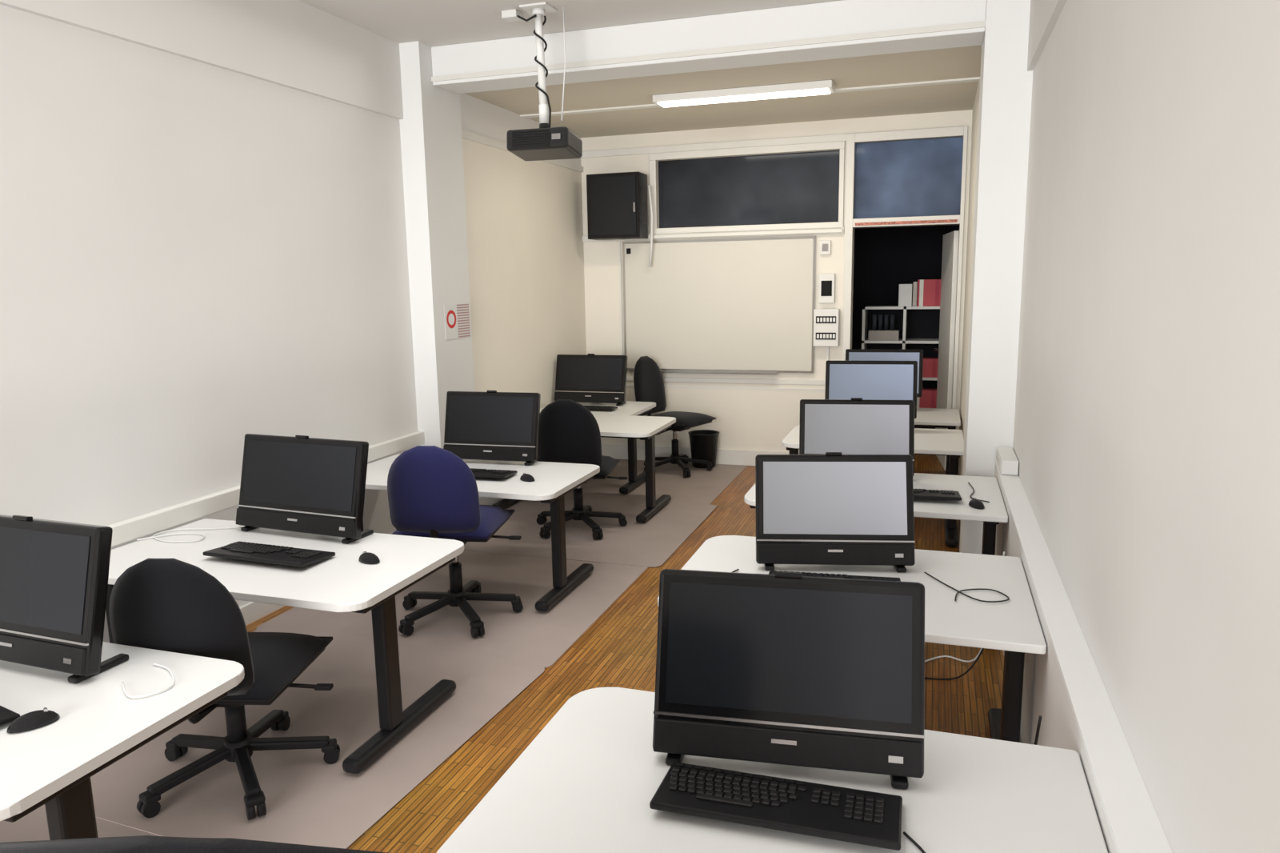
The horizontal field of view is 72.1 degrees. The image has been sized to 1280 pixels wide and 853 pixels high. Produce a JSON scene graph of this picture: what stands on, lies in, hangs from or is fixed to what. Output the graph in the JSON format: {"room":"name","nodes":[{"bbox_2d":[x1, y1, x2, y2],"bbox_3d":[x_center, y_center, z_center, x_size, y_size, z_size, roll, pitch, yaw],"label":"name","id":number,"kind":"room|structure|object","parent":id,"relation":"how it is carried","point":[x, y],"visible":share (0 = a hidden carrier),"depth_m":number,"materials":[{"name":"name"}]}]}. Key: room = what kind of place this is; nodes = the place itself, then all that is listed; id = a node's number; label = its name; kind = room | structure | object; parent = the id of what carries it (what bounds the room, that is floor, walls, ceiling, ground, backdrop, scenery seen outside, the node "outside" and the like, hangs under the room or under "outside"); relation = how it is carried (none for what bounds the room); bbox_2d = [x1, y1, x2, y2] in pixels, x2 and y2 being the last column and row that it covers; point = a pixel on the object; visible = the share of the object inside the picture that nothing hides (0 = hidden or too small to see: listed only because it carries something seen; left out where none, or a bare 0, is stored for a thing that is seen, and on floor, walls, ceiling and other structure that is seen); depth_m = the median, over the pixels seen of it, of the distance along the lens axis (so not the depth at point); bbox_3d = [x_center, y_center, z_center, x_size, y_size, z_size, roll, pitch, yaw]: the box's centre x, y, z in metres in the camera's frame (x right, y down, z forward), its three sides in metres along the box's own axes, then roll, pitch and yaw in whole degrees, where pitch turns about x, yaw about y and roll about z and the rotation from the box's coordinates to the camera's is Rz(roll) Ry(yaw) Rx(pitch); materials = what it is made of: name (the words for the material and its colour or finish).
{"room":"computer classroom","nodes":[
{"label":"computer classroom","id":0,"kind":"room"},
{"bbox_2d":[0,0,424,642],"bbox_3d":[-2.824,-0.212,2.212,0.300,3.185,7.730,2,10,18],"label":"wall","id":1,"kind":"structure","parent":0,"point":[203,244],"depth_m":4.05,"materials":[{"name":"white paint"}]},
{"bbox_2d":[399,41,479,504],"bbox_3d":[-1.474,-0.876,6.037,0.420,3.185,0.490,2,10,18],"label":"wall pillar","id":2,"kind":"structure","parent":0,"point":[431,134],"depth_m":5.80,"materials":[{"name":"white paint"}]},
{"bbox_2d":[444,304,470,339],"bbox_3d":[-1.254,-0.721,6.044,0.003,0.230,0.330,2,10,18],"label":"no smoking sign","id":3,"kind":"object","parent":2,"relation":"attached to","point":[457,317],"visible":1,"depth_m":6.04,"materials":[{"name":"paper"}]},
{"bbox_2d":[460,93,586,505],"bbox_3d":[-1.018,-1.112,7.404,0.415,3.185,2.430,2,10,18],"label":"wall","id":4,"kind":"structure","parent":0,"point":[525,220],"depth_m":6.96,"materials":[{"name":"beige paint"}]},
{"bbox_2d":[299,0,839,47],"bbox_3d":[-0.923,-1.822,1.529,4.220,0.150,8.170,2,10,18],"label":"ceiling","id":5,"kind":"structure","parent":0,"point":[431,23],"depth_m":4.96,"materials":[{"name":"white paint"}]},
{"bbox_2d":[501,1,582,160],"bbox_3d":[-0.555,-1.917,4.928,0.415,0.797,0.346,2,10,18],"label":"projector","id":6,"kind":"object","parent":5,"relation":"hanging from","point":[544,142],"visible":1,"depth_m":4.86,"materials":[{"name":"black plastic"}]},
{"bbox_2d":[431,0,986,93],"bbox_3d":[0.283,-2.270,5.247,3.310,0.235,0.312,2,10,18],"label":"crossbeam","id":7,"kind":"object","parent":5,"relation":"attached to","point":[841,29],"visible":1,"depth_m":5.08,"materials":[{"name":"white paint"}]},
{"bbox_2d":[246,454,1003,852],"bbox_3d":[-0.162,1.079,4.170,4.220,0.100,12.650,2,10,18],"label":"floor","id":8,"kind":"structure","parent":0,"point":[619,649],"depth_m":3.72,"materials":[{"name":"brown wood"}]},
{"bbox_2d":[0,804,159,842],"bbox_3d":[-1.896,1.397,2.141,1.580,0.002,1.550,2,10,16],"label":"chair mat","id":9,"kind":"object","parent":8,"relation":"on","point":[34,826],"visible":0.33,"depth_m":2.80,"materials":[{"name":"grey plastic"}]},
{"bbox_2d":[0,641,244,839],"bbox_3d":[-1.895,1.030,2.425,1.410,0.620,0.810,2,10,18],"label":"desk","id":10,"kind":"object","parent":9,"relation":"on","point":[53,765],"visible":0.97,"depth_m":2.24,"materials":[{"name":"white laminate"}]},
{"bbox_2d":[0,705,19,725],"bbox_3d":[-1.813,0.721,2.253,0.480,0.031,0.190,5,11,30],"label":"keyboard","id":11,"kind":"object","parent":10,"relation":"on","point":[6,715],"visible":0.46,"depth_m":2.20,"materials":[{"name":"black plastic"}]},
{"bbox_2d":[6,707,59,732],"bbox_3d":[-1.516,0.728,2.197,0.112,0.033,0.060,-9,13,-41],"label":"mouse","id":12,"kind":"object","parent":10,"relation":"on","point":[32,720],"visible":1,"depth_m":2.18,"materials":[{"name":"black plastic"}]},
{"bbox_2d":[0,514,129,683],"bbox_3d":[-1.773,0.466,2.592,0.620,0.431,0.243,3,10,20],"label":"monitor","id":13,"kind":"object","parent":10,"relation":"on","point":[54,574],"visible":1,"depth_m":2.47,"materials":[{"name":"black plastic"}]},
{"bbox_2d":[121,662,175,697],"bbox_3d":[-1.361,0.699,2.434,0.124,0.004,0.218,-8,12,-35],"label":"cable","id":14,"kind":"object","parent":10,"relation":"on","point":[154,663],"visible":1,"depth_m":2.38,"materials":[{"name":"white plastic"}]},
{"bbox_2d":[0,835,388,852],"bbox_3d":[-0.368,0.914,1.203,0.670,1.209,0.693,0,10,4],"label":"chair","id":15,"kind":"object","parent":8,"relation":"on","point":[139,843],"visible":1,"depth_m":0.79,"materials":[{"name":"black plastic"}]},
{"bbox_2d":[90,623,544,848],"bbox_3d":[-1.412,1.155,3.519,1.580,0.002,1.500,3,10,21],"label":"chair mat","id":16,"kind":"object","parent":8,"relation":"on","point":[310,800],"visible":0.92,"depth_m":3.20,"materials":[{"name":"grey plastic"}]},
{"bbox_2d":[108,558,339,819],"bbox_3d":[-1.405,0.784,3.017,0.664,0.891,0.684,0,10,3],"label":"chair","id":17,"kind":"object","parent":16,"relation":"on","point":[171,605],"visible":0.88,"depth_m":2.77,"materials":[{"name":"black plastic"}]},
{"bbox_2d":[105,518,463,773],"bbox_3d":[-1.501,0.828,3.594,1.410,0.620,0.810,2,10,18],"label":"desk","id":18,"kind":"object","parent":16,"relation":"on","point":[340,582],"visible":0.59,"depth_m":3.36,"materials":[{"name":"white laminate"}]},
{"bbox_2d":[136,526,241,542],"bbox_3d":[-1.976,0.474,3.842,0.385,0.005,0.206,-2,10,-3],"label":"cable","id":19,"kind":"object","parent":18,"relation":"on","point":[154,536],"visible":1,"depth_m":3.86,"materials":[{"name":"white plastic"}]},
{"bbox_2d":[202,540,335,567],"bbox_3d":[-1.477,0.506,3.504,0.490,0.032,0.195,3,10,20],"label":"keyboard","id":20,"kind":"object","parent":18,"relation":"on","point":[241,550],"visible":1,"depth_m":3.47,"materials":[{"name":"black plastic"}]},
{"bbox_2d":[236,433,373,543],"bbox_3d":[-1.456,0.247,3.869,0.660,0.431,0.243,3,10,22],"label":"monitor","id":21,"kind":"object","parent":18,"relation":"on","point":[298,483],"visible":1,"depth_m":3.79,"materials":[{"name":"black plastic"}]},
{"bbox_2d":[358,551,379,563],"bbox_3d":[-1.063,0.510,3.450,0.112,0.033,0.060,6,12,38],"label":"mouse","id":22,"kind":"object","parent":18,"relation":"on","point":[368,558],"visible":1,"depth_m":3.43,"materials":[{"name":"black plastic"}]},
{"bbox_2d":[256,550,647,667],"bbox_3d":[-0.940,0.925,4.860,1.620,0.002,1.520,2,10,18],"label":"chair mat","id":23,"kind":"object","parent":8,"relation":"on","point":[530,635],"visible":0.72,"depth_m":4.58,"materials":[{"name":"plastic"}]},
{"bbox_2d":[387,445,523,637],"bbox_3d":[-0.938,0.507,4.438,0.664,0.951,0.680,0,10,6],"label":"chair","id":24,"kind":"object","parent":23,"relation":"on","point":[432,492],"visible":0.97,"depth_m":4.13,"materials":[{"name":"blue fabric"}]},
{"bbox_2d":[361,454,599,611],"bbox_3d":[-1.004,0.572,5.072,1.410,0.620,0.810,2,10,18],"label":"desk","id":25,"kind":"object","parent":23,"relation":"on","point":[553,481],"visible":0.52,"depth_m":4.76,"materials":[{"name":"white laminate"}]},
{"bbox_2d":[443,390,540,465],"bbox_3d":[-0.881,-0.008,5.332,0.600,0.431,0.243,2,10,15],"label":"monitor","id":26,"kind":"object","parent":25,"relation":"on","point":[490,425],"visible":0.87,"depth_m":5.25,"materials":[{"name":"black plastic"}]},
{"bbox_2d":[470,468,517,478],"bbox_3d":[-0.935,0.258,4.926,0.460,0.031,0.190,1,10,14],"label":"keyboard","id":27,"kind":"object","parent":25,"relation":"on","point":[501,474],"visible":0.39,"depth_m":4.86,"materials":[{"name":"black plastic"}]},
{"bbox_2d":[520,472,534,481],"bbox_3d":[-0.616,0.275,4.809,0.060,0.033,0.112,-9,13,-41],"label":"mouse","id":28,"kind":"object","parent":25,"relation":"on","point":[525,477],"visible":1,"depth_m":4.78,"materials":[{"name":"black plastic"}]},
{"bbox_2d":[464,494,716,567],"bbox_3d":[-0.386,0.689,6.194,1.560,0.002,1.520,2,10,18],"label":"chair mat","id":29,"kind":"object","parent":8,"relation":"on","point":[650,543],"visible":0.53,"depth_m":5.97,"materials":[{"name":"plastic"}]},
{"bbox_2d":[536,400,627,539],"bbox_3d":[-0.422,0.242,6.001,0.664,0.941,0.685,0,10,8],"label":"chair","id":30,"kind":"object","parent":29,"relation":"on","point":[569,432],"visible":0.84,"depth_m":5.67,"materials":[{"name":"black fabric"}]},
{"bbox_2d":[492,414,675,522],"bbox_3d":[-0.421,0.285,6.665,1.260,0.640,0.790,2,10,18],"label":"desk","id":31,"kind":"object","parent":29,"relation":"on","point":[645,428],"visible":0.48,"depth_m":6.35,"materials":[{"name":"white laminate"}]},
{"bbox_2d":[565,458,746,503],"bbox_3d":[0.038,0.453,7.582,1.500,0.002,1.500,2,10,18],"label":"chair mat","id":32,"kind":"object","parent":8,"relation":"on","point":[703,486],"visible":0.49,"depth_m":7.40,"materials":[{"name":"grey plastic"}]},
{"bbox_2d":[540,400,655,493],"bbox_3d":[-0.368,0.153,7.447,0.860,0.640,0.790,2,10,18],"label":"desk","id":33,"kind":"object","parent":32,"relation":"on","point":[630,408],"visible":0.34,"depth_m":7.19,"materials":[{"name":"white laminate"}]},
{"bbox_2d":[554,353,627,405],"bbox_3d":[-0.409,-0.415,7.594,0.640,0.431,0.243,2,10,18],"label":"monitor","id":34,"kind":"object","parent":33,"relation":"on","point":[590,378],"visible":0.87,"depth_m":7.52,"materials":[{"name":"black plastic"}]},
{"bbox_2d":[583,404,617,409],"bbox_3d":[-0.374,-0.157,7.220,0.360,0.029,0.140,2,10,18],"label":"keyboard","id":35,"kind":"object","parent":33,"relation":"on","point":[595,407],"visible":0.8,"depth_m":7.16,"materials":[{"name":"black plastic"}]},
{"bbox_2d":[633,356,715,477],"bbox_3d":[0.275,-0.107,7.805,0.644,1.010,0.665,6,12,36],"label":"chair","id":36,"kind":"object","parent":32,"relation":"on","point":[649,386],"visible":0.7,"depth_m":7.81,"materials":[{"name":"black fabric"}]},
{"bbox_2d":[688,429,719,467],"bbox_3d":[0.582,0.206,8.019,0.284,0.310,0.284,2,10,18],"label":"waste bin","id":37,"kind":"object","parent":32,"relation":"on","point":[703,443],"visible":0.88,"depth_m":7.92,"materials":[{"name":"black plastic"}]},
{"bbox_2d":[436,687,1107,852],"bbox_3d":[0.291,1.095,1.845,1.220,0.620,0.880,2,10,18],"label":"desk","id":38,"kind":"object","parent":8,"relation":"on","point":[588,782],"visible":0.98,"depth_m":1.84,"materials":[{"name":"white laminate"}]},
{"bbox_2d":[649,761,902,850],"bbox_3d":[0.280,0.766,1.798,0.490,0.032,0.185,2,10,17],"label":"keyboard","id":39,"kind":"object","parent":38,"relation":"on","point":[867,818],"visible":1,"depth_m":1.77,"materials":[{"name":"black plastic"}]},
{"bbox_2d":[652,568,925,789],"bbox_3d":[0.335,0.537,2.002,0.590,0.426,0.242,1,10,12],"label":"monitor","id":40,"kind":"object","parent":38,"relation":"on","point":[785,668],"visible":0.98,"depth_m":1.94,"materials":[{"name":"black plastic"}]},
{"bbox_2d":[903,831,925,852],"bbox_3d":[0.515,0.817,1.575,0.038,0.005,0.290,0,10,7],"label":"cable","id":41,"kind":"object","parent":38,"relation":"on","point":[905,834],"visible":1,"depth_m":1.69,"materials":[{"name":"black plastic"}]},
{"bbox_2d":[657,535,1046,742],"bbox_3d":[0.750,0.859,3.211,1.220,0.620,0.900,2,10,18],"label":"desk","id":42,"kind":"object","parent":8,"relation":"on","point":[1013,626],"visible":0.51,"depth_m":3.02,"materials":[{"name":"white laminate"}]},
{"bbox_2d":[768,570,900,581],"bbox_3d":[0.677,0.546,3.075,0.460,0.031,0.190,1,10,12],"label":"keyboard","id":43,"kind":"object","parent":42,"relation":"on","point":[804,574],"visible":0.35,"depth_m":3.12,"materials":[{"name":"black plastic"}]},
{"bbox_2d":[755,452,915,571],"bbox_3d":[0.729,0.306,3.335,0.580,0.429,0.242,0,10,5],"label":"monitor","id":44,"kind":"object","parent":42,"relation":"on","point":[830,508],"visible":1,"depth_m":3.27,"materials":[{"name":"black plastic"}]},
{"bbox_2d":[924,571,1009,602],"bbox_3d":[1.139,0.556,3.066,0.190,0.004,0.313,-1,10,-2],"label":"cable","id":45,"kind":"object","parent":42,"relation":"on","point":[958,591],"visible":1,"depth_m":3.01,"materials":[{"name":"black plastic"}]},
{"bbox_2d":[781,424,963,547],"bbox_3d":[1.589,0.375,6.015,1.150,0.620,0.830,2,10,18],"label":"desk","id":46,"kind":"object","parent":8,"relation":"on","point":[931,442],"visible":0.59,"depth_m":5.72,"materials":[{"name":"white laminate"}]},
{"bbox_2d":[824,360,917,418],"bbox_3d":[1.608,-0.210,6.141,0.620,0.491,0.187,1,10,13],"label":"monitor","id":47,"kind":"object","parent":46,"relation":"on","point":[867,380],"visible":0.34,"depth_m":6.12,"materials":[{"name":"black plastic"}]},
{"bbox_2d":[744,472,1007,555],"bbox_3d":[1.205,0.625,4.562,1.220,0.620,0.860,2,10,18],"label":"desk","id":48,"kind":"object","parent":8,"relation":"on","point":[994,512],"visible":0.26,"depth_m":4.22,"materials":[{"name":"white laminate"}]},
{"bbox_2d":[799,397,914,476],"bbox_3d":[1.171,0.056,4.780,0.600,0.430,0.242,1,10,10],"label":"monitor","id":49,"kind":"object","parent":48,"relation":"on","point":[854,426],"visible":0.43,"depth_m":4.72,"materials":[{"name":"black plastic"}]},
{"bbox_2d":[913,488,961,500],"bbox_3d":[1.355,0.329,4.306,0.400,0.030,0.190,2,10,15],"label":"keyboard","id":50,"kind":"object","parent":48,"relation":"on","point":[924,494],"visible":0.42,"depth_m":4.23,"materials":[{"name":"black plastic"}]},
{"bbox_2d":[968,497,984,508],"bbox_3d":[1.579,0.357,4.128,0.060,0.033,0.112,-1,10,-2],"label":"mouse","id":51,"kind":"object","parent":48,"relation":"on","point":[974,502],"visible":1,"depth_m":4.10,"materials":[{"name":"black plastic"}]},
{"bbox_2d":[968,481,989,502],"bbox_3d":[1.655,0.326,4.389,0.070,0.005,0.410,0,10,7],"label":"cable","id":52,"kind":"object","parent":48,"relation":"on","point":[968,482],"visible":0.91,"depth_m":4.32,"materials":[{"name":"grey plastic"}]},
{"bbox_2d":[861,279,941,428],"bbox_3d":[2.591,-0.601,8.620,0.800,1.649,0.350,2,10,18],"label":"bookcase","id":53,"kind":"object","parent":8,"relation":"on","point":[905,326],"visible":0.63,"depth_m":8.52,"materials":[{"name":"wood"}]},
{"bbox_2d":[914,408,960,474],"bbox_3d":[1.925,0.202,7.016,1.150,0.620,0.730,2,10,18],"label":"desk","id":54,"kind":"object","parent":8,"relation":"on","point":[936,418],"visible":0.22,"depth_m":6.69,"materials":[{"name":"white laminate"}]},
{"bbox_2d":[845,348,923,397],"bbox_3d":[1.952,-0.371,7.064,0.600,0.491,0.183,2,10,15],"label":"monitor","id":55,"kind":"object","parent":54,"relation":"on","point":[851,354],"visible":0.35,"depth_m":7.03,"materials":[{"name":"black plastic"}]},
{"bbox_2d":[924,648,983,679],"bbox_3d":[1.328,0.831,3.685,0.374,0.504,0.107,2,10,18],"label":"cable","id":56,"kind":"object","parent":8,"relation":"on","point":[982,649],"visible":0.4,"depth_m":3.73,"materials":[{"name":"black plastic"}]},
{"bbox_2d":[924,551,1004,662],"bbox_3d":[1.402,0.774,3.813,0.321,0.555,0.121,4,11,28],"label":"cable","id":57,"kind":"object","parent":8,"relation":"on","point":[942,656],"visible":0.5,"depth_m":3.89,"materials":[{"name":"grey plastic"}]},
{"bbox_2d":[1033,715,1042,744],"bbox_3d":[0.847,1.014,2.442,0.455,0.556,0.079,2,10,18],"label":"cable","id":58,"kind":"object","parent":8,"relation":"on","point":[1040,717],"visible":0.24,"depth_m":2.30,"materials":[{"name":"black plastic"}]},
{"bbox_2d":[464,44,981,137],"bbox_3d":[0.753,-2.580,6.527,4.220,0.362,2.480,2,10,18],"label":"ceiling","id":59,"kind":"structure","parent":0,"point":[947,79],"depth_m":6.31,"materials":[{"name":"beige paint"}]},
{"bbox_2d":[652,80,835,107],"bbox_3d":[0.712,-2.311,6.128,1.250,0.057,0.200,2,10,18],"label":"ceiling lamp","id":60,"kind":"object","parent":59,"relation":"attached to","point":[823,86],"visible":1,"depth_m":6.06,"materials":[{"name":"white plastic"}]},
{"bbox_2d":[580,109,972,465],"bbox_3d":[1.126,-1.218,7.814,4.220,3.185,0.180,2,10,18],"label":"wall","id":61,"kind":"structure","parent":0,"point":[754,414],"depth_m":7.95,"materials":[{"name":"beige paint"}]},
{"bbox_2d":[586,171,652,266],"bbox_3d":[-0.172,-1.834,7.862,0.550,0.811,0.257,2,10,18],"label":"upper cabinet","id":62,"kind":"object","parent":61,"relation":"attached to","point":[617,202],"visible":1,"depth_m":7.74,"materials":[{"name":"black metal"}]},
{"bbox_2d":[622,236,815,374],"bbox_3d":[0.675,-1.071,7.877,1.751,1.188,0.086,2,10,18],"label":"whiteboard","id":63,"kind":"object","parent":61,"relation":"attached to","point":[726,306],"visible":0.85,"depth_m":7.87,"materials":[{"name":"plastic"}]},
{"bbox_2d":[648,140,844,238],"bbox_3d":[0.889,-2.045,7.686,1.750,0.745,0.120,2,10,18],"label":"window","id":64,"kind":"structure","parent":61,"relation":"in","point":[802,190],"depth_m":7.69,"materials":[{"name":"white wood"}]},
{"bbox_2d":[813,240,839,360],"bbox_3d":[1.606,-0.996,7.569,0.210,1.190,0.100,2,10,18],"label":"switch panel","id":65,"kind":"object","parent":61,"relation":"attached to","point":[826,321],"visible":0.99,"depth_m":7.54,"materials":[{"name":"white plastic"}]},
{"bbox_2d":[842,125,967,470],"bbox_3d":[2.345,-1.083,7.860,0.945,2.860,1.010,2,10,18],"label":"door frame","id":66,"kind":"structure","parent":61,"relation":"in","point":[914,182],"depth_m":7.33,"materials":[{"name":"white wood"}]},
{"bbox_2d":[852,224,959,348],"bbox_3d":[2.383,-1.290,8.517,2.500,3.050,1.950,2,10,18],"label":"wall","id":67,"kind":"structure","parent":0,"point":[885,258],"depth_m":9.29,"materials":[{"name":"black paint"}]},
{"bbox_2d":[958,79,979,475],"bbox_3d":[2.585,-0.983,6.257,0.460,3.185,2.350,2,10,18],"label":"wall","id":68,"kind":"structure","parent":0,"point":[976,105],"depth_m":6.53,"materials":[{"name":"beige paint"}]},
{"bbox_2d":[959,0,1032,554],"bbox_3d":[2.131,-0.757,4.953,0.490,3.185,0.450,2,10,18],"label":"wall pillar","id":69,"kind":"structure","parent":0,"point":[1006,82],"depth_m":4.75,"materials":[{"name":"white paint"}]},
{"bbox_2d":[994,0,1279,852],"bbox_3d":[0.896,-0.082,1.048,0.341,3.185,7.850,2,10,18],"label":"wall","id":70,"kind":"structure","parent":0,"point":[1142,503],"depth_m":1.79,"materials":[{"name":"white paint"}]},
{"bbox_2d":[996,446,1018,475],"bbox_3d":[1.956,0.181,4.693,0.083,0.074,0.390,2,10,18],"label":"junction box","id":71,"kind":"object","parent":70,"relation":"attached to","point":[1007,461],"visible":1,"depth_m":4.54,"materials":[{"name":"white plastic"}]}
]}

